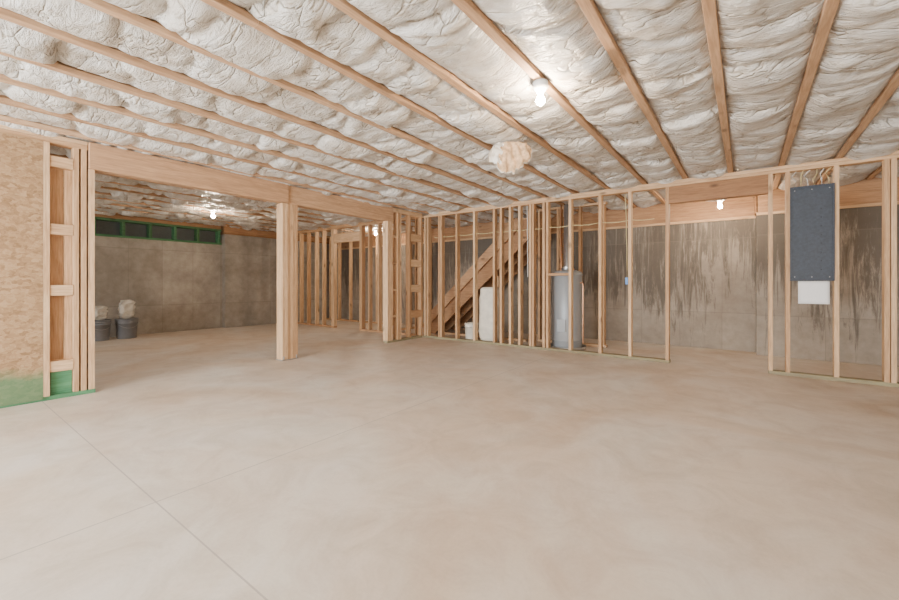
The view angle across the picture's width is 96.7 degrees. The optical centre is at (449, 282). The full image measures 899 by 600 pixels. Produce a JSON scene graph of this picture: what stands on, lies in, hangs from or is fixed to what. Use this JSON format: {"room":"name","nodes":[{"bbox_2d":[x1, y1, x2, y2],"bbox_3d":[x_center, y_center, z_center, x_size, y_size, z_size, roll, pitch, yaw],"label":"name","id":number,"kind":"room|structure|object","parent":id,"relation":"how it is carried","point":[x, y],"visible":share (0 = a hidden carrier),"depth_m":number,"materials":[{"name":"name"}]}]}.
{"room":"unfinished basement","nodes":[
{"label":"unfinished basement","id":0,"kind":"room"},
{"bbox_2d":[0,125,94,407],"bbox_3d":[-4.995,-0.150,2.148,0.116,2.500,4.720,0,0,36],"label":"wall","id":1,"kind":"structure","parent":0,"point":[73,375],"depth_m":3.72,"materials":[{"name":"brown wood"}]},
{"bbox_2d":[63,226,337,340],"bbox_3d":[-7.123,-0.330,7.996,0.440,2.860,12.200,0,0,36],"label":"wall","id":2,"kind":"structure","parent":0,"point":[173,286],"depth_m":9.41,"materials":[{"name":"concrete"}]},
{"bbox_2d":[63,208,221,244],"bbox_3d":[-8.181,-1.350,6.664,0.320,0.820,8.200,0,0,36],"label":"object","id":3,"kind":"object","parent":2,"relation":"attached to","point":[117,225],"visible":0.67,"depth_m":8.81,"materials":[{"name":"green wood"}]},
{"bbox_2d":[326,231,382,323],"bbox_3d":[-2.553,-0.150,11.272,2.900,2.500,0.100,0,0,36],"label":"wall","id":4,"kind":"structure","parent":0,"point":[329,237],"depth_m":11.51,"materials":[{"name":"brown wood"}]},
{"bbox_2d":[383,208,421,342],"bbox_3d":[-0.876,-0.150,7.727,0.150,2.500,0.990,0,0,36],"label":"wall","id":5,"kind":"structure","parent":0,"point":[391,230],"depth_m":7.54,"materials":[{"name":"brown wood"}]},
{"bbox_2d":[401,223,432,329],"bbox_3d":[-0.949,-0.150,9.571,0.100,2.500,1.630,0,0,36],"label":"wall","id":6,"kind":"structure","parent":0,"point":[403,224],"depth_m":9.87,"materials":[{"name":"brown wood"}]},
{"bbox_2d":[0,318,898,599],"bbox_3d":[-1.026,1.175,3.493,15.600,0.150,12.200,0,0,36],"label":"floor","id":7,"kind":"structure","parent":0,"point":[200,464],"depth_m":2.25,"materials":[{"name":"beige concrete"}]},
{"bbox_2d":[95,319,111,340],"bbox_3d":[-6.707,0.903,7.664,0.365,0.393,0.360,0,0,36],"label":"bucket","id":8,"kind":"object","parent":7,"relation":"on","point":[102,327],"visible":0.7,"depth_m":7.58,"materials":[{"name":"grey plastic"}]},
{"bbox_2d":[95,306,107,319],"bbox_3d":[-6.713,0.575,7.673,0.250,0.280,0.238,0,0,36],"label":"bag","id":9,"kind":"object","parent":8,"relation":"on","point":[100,311],"visible":0.77,"depth_m":7.62,"materials":[{"name":"plastic"}]},
{"bbox_2d":[114,318,138,338],"bbox_3d":[-6.457,0.903,8.002,0.386,0.393,0.382,0,0,36],"label":"bucket","id":10,"kind":"object","parent":7,"relation":"on","point":[125,328],"visible":0.98,"depth_m":7.87,"materials":[{"name":"grey plastic"}]},
{"bbox_2d":[117,300,135,318],"bbox_3d":[-6.461,0.525,8.009,0.230,0.380,0.280,0,0,36],"label":"bag","id":11,"kind":"object","parent":10,"relation":"on","point":[126,308],"visible":1,"depth_m":7.95,"materials":[{"name":"plastic"}]},
{"bbox_2d":[276,203,297,360],"bbox_3d":[-2.348,-0.017,5.787,0.166,2.233,0.260,0,0,36],"label":"support post","id":12,"kind":"object","parent":7,"relation":"on","point":[287,214],"visible":1,"depth_m":5.72,"materials":[{"name":"brown wood"}]},
{"bbox_2d":[87,142,392,221],"bbox_3d":[-2.362,-1.266,5.739,0.180,0.263,4.294,0,0,36],"label":"header beam","id":13,"kind":"structure","parent":12,"relation":"on","point":[101,158],"depth_m":4.91,"materials":[{"name":"brown wood"}]},
{"bbox_2d":[464,322,478,338],"bbox_3d":[0.428,0.935,7.728,0.279,0.330,0.273,0,0,36],"label":"bucket","id":14,"kind":"object","parent":7,"relation":"on","point":[468,325],"visible":0.45,"depth_m":7.62,"materials":[{"name":"white plastic"}]},
{"bbox_2d":[422,210,537,333],"bbox_3d":[0.709,-0.120,8.489,2.604,2.440,1.060,0,0,36],"label":"staircase","id":15,"kind":"structure","parent":7,"relation":"on","point":[485,262],"depth_m":8.14,"materials":[{"name":"brown wood"}]},
{"bbox_2d":[445,276,526,341],"bbox_3d":[0.641,0.259,8.105,2.000,1.682,0.080,0,0,36],"label":"framing","id":16,"kind":"object","parent":7,"relation":"on","point":[498,277],"visible":0.21,"depth_m":7.86,"materials":[{"name":"brown wood"}]},
{"bbox_2d":[478,287,499,341],"bbox_3d":[0.775,0.585,7.470,0.440,1.020,0.256,0,0,36],"label":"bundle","id":17,"kind":"object","parent":7,"relation":"on","point":[485,330],"visible":0.64,"depth_m":7.38,"materials":[{"name":"white plastic"}]},
{"bbox_2d":[551,204,585,349],"bbox_3d":[1.986,-0.115,6.763,0.620,2.430,0.620,0,0,36],"label":"water heater","id":18,"kind":"object","parent":7,"relation":"on","point":[560,284],"visible":0.7,"depth_m":6.57,"materials":[{"name":"metal"}]},
{"bbox_2d":[0,0,898,236],"bbox_3d":[-1.017,-1.581,3.499,14.556,0.359,11.620,0,0,36],"label":"ceiling","id":19,"kind":"structure","parent":0,"point":[589,8],"depth_m":3.10,"materials":[{"name":"brown wood"}]},
{"bbox_2d":[0,0,898,236],"bbox_3d":[-1.013,-1.417,3.502,14.926,0.154,11.630,0,0,36],"label":"insulation","id":20,"kind":"object","parent":19,"relation":"attached to","point":[766,45],"visible":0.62,"depth_m":2.91,"materials":[{"name":"plastic"}]},
{"bbox_2d":[488,141,531,174],"bbox_3d":[0.582,-1.199,3.842,0.441,0.312,0.123,0,0,-1],"label":"flap","id":21,"kind":"object","parent":20,"relation":"attached to","point":[509,157],"visible":1,"depth_m":3.81,"materials":[{"name":"plastic"}]},
{"bbox_2d":[532,78,548,105],"bbox_3d":[0.634,-1.319,2.789,0.112,0.161,0.112,0,0,36],"label":"light bulb","id":22,"kind":"object","parent":19,"relation":"attached to","point":[540,86],"visible":1,"depth_m":2.76,"materials":[{"name":"glass"}]},
{"bbox_2d":[538,201,607,347],"bbox_3d":[2.191,-0.145,7.208,1.240,2.490,0.100,0,0,36],"label":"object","id":23,"kind":"structure","parent":0,"point":[580,208],"depth_m":7.13,"materials":[{"name":"brown wood"}]},
{"bbox_2d":[298,150,898,386],"bbox_3d":[1.425,-0.150,6.718,14.790,2.500,0.100,0,0,36],"label":"wall","id":24,"kind":"structure","parent":0,"point":[754,182],"depth_m":6.28,"materials":[{"name":"brown wood"}]},
{"bbox_2d":[435,194,653,283],"bbox_3d":[1.271,-0.640,6.795,3.974,1.320,0.078,0,0,36],"label":"wiring","id":25,"kind":"object","parent":24,"relation":"attached to","point":[527,229],"visible":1,"depth_m":6.27,"materials":[{"name":"plastic"}]},
{"bbox_2d":[790,183,834,280],"bbox_3d":[4.199,-0.575,4.642,0.384,1.100,0.102,0,0,36],"label":"electrical panel","id":26,"kind":"object","parent":24,"relation":"attached to","point":[812,207],"visible":1,"depth_m":4.61,"materials":[{"name":"grey metal"}]},
{"bbox_2d":[791,168,830,186],"bbox_3d":[4.203,-1.223,4.654,0.357,0.192,0.032,0,0,36],"label":"cables","id":27,"kind":"object","parent":26,"relation":"attached to","point":[823,168],"visible":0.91,"depth_m":4.63,"materials":[{"name":"beige plastic"}]},
{"bbox_2d":[798,281,829,303],"bbox_3d":[4.183,0.110,4.595,0.270,0.260,0.022,0,0,38],"label":"paper sheet","id":28,"kind":"object","parent":26,"relation":"attached to","point":[809,292],"visible":1,"depth_m":4.59,"materials":[{"name":"white paper"}]},
{"bbox_2d":[341,204,898,366],"bbox_3d":[2.541,0.035,8.069,15.300,2.130,0.600,0,0,36],"label":"wall","id":29,"kind":"structure","parent":0,"point":[719,269],"depth_m":6.69,"materials":[{"name":"concrete"}]},
{"bbox_2d":[337,177,898,249],"bbox_3d":[2.361,-1.395,8.078,15.000,0.730,0.440,0,0,36],"label":"joist","id":30,"kind":"object","parent":29,"relation":"on","point":[863,193],"visible":0.41,"depth_m":6.89,"materials":[{"name":"brown wood"}]},
{"bbox_2d":[716,199,723,208],"bbox_3d":[4.066,-1.260,6.010,0.112,0.281,0.112,0,0,36],"label":"light bulb","id":31,"kind":"object","parent":30,"relation":"attached to","point":[719,201],"visible":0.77,"depth_m":5.99,"materials":[{"name":"glass"}]}
]}

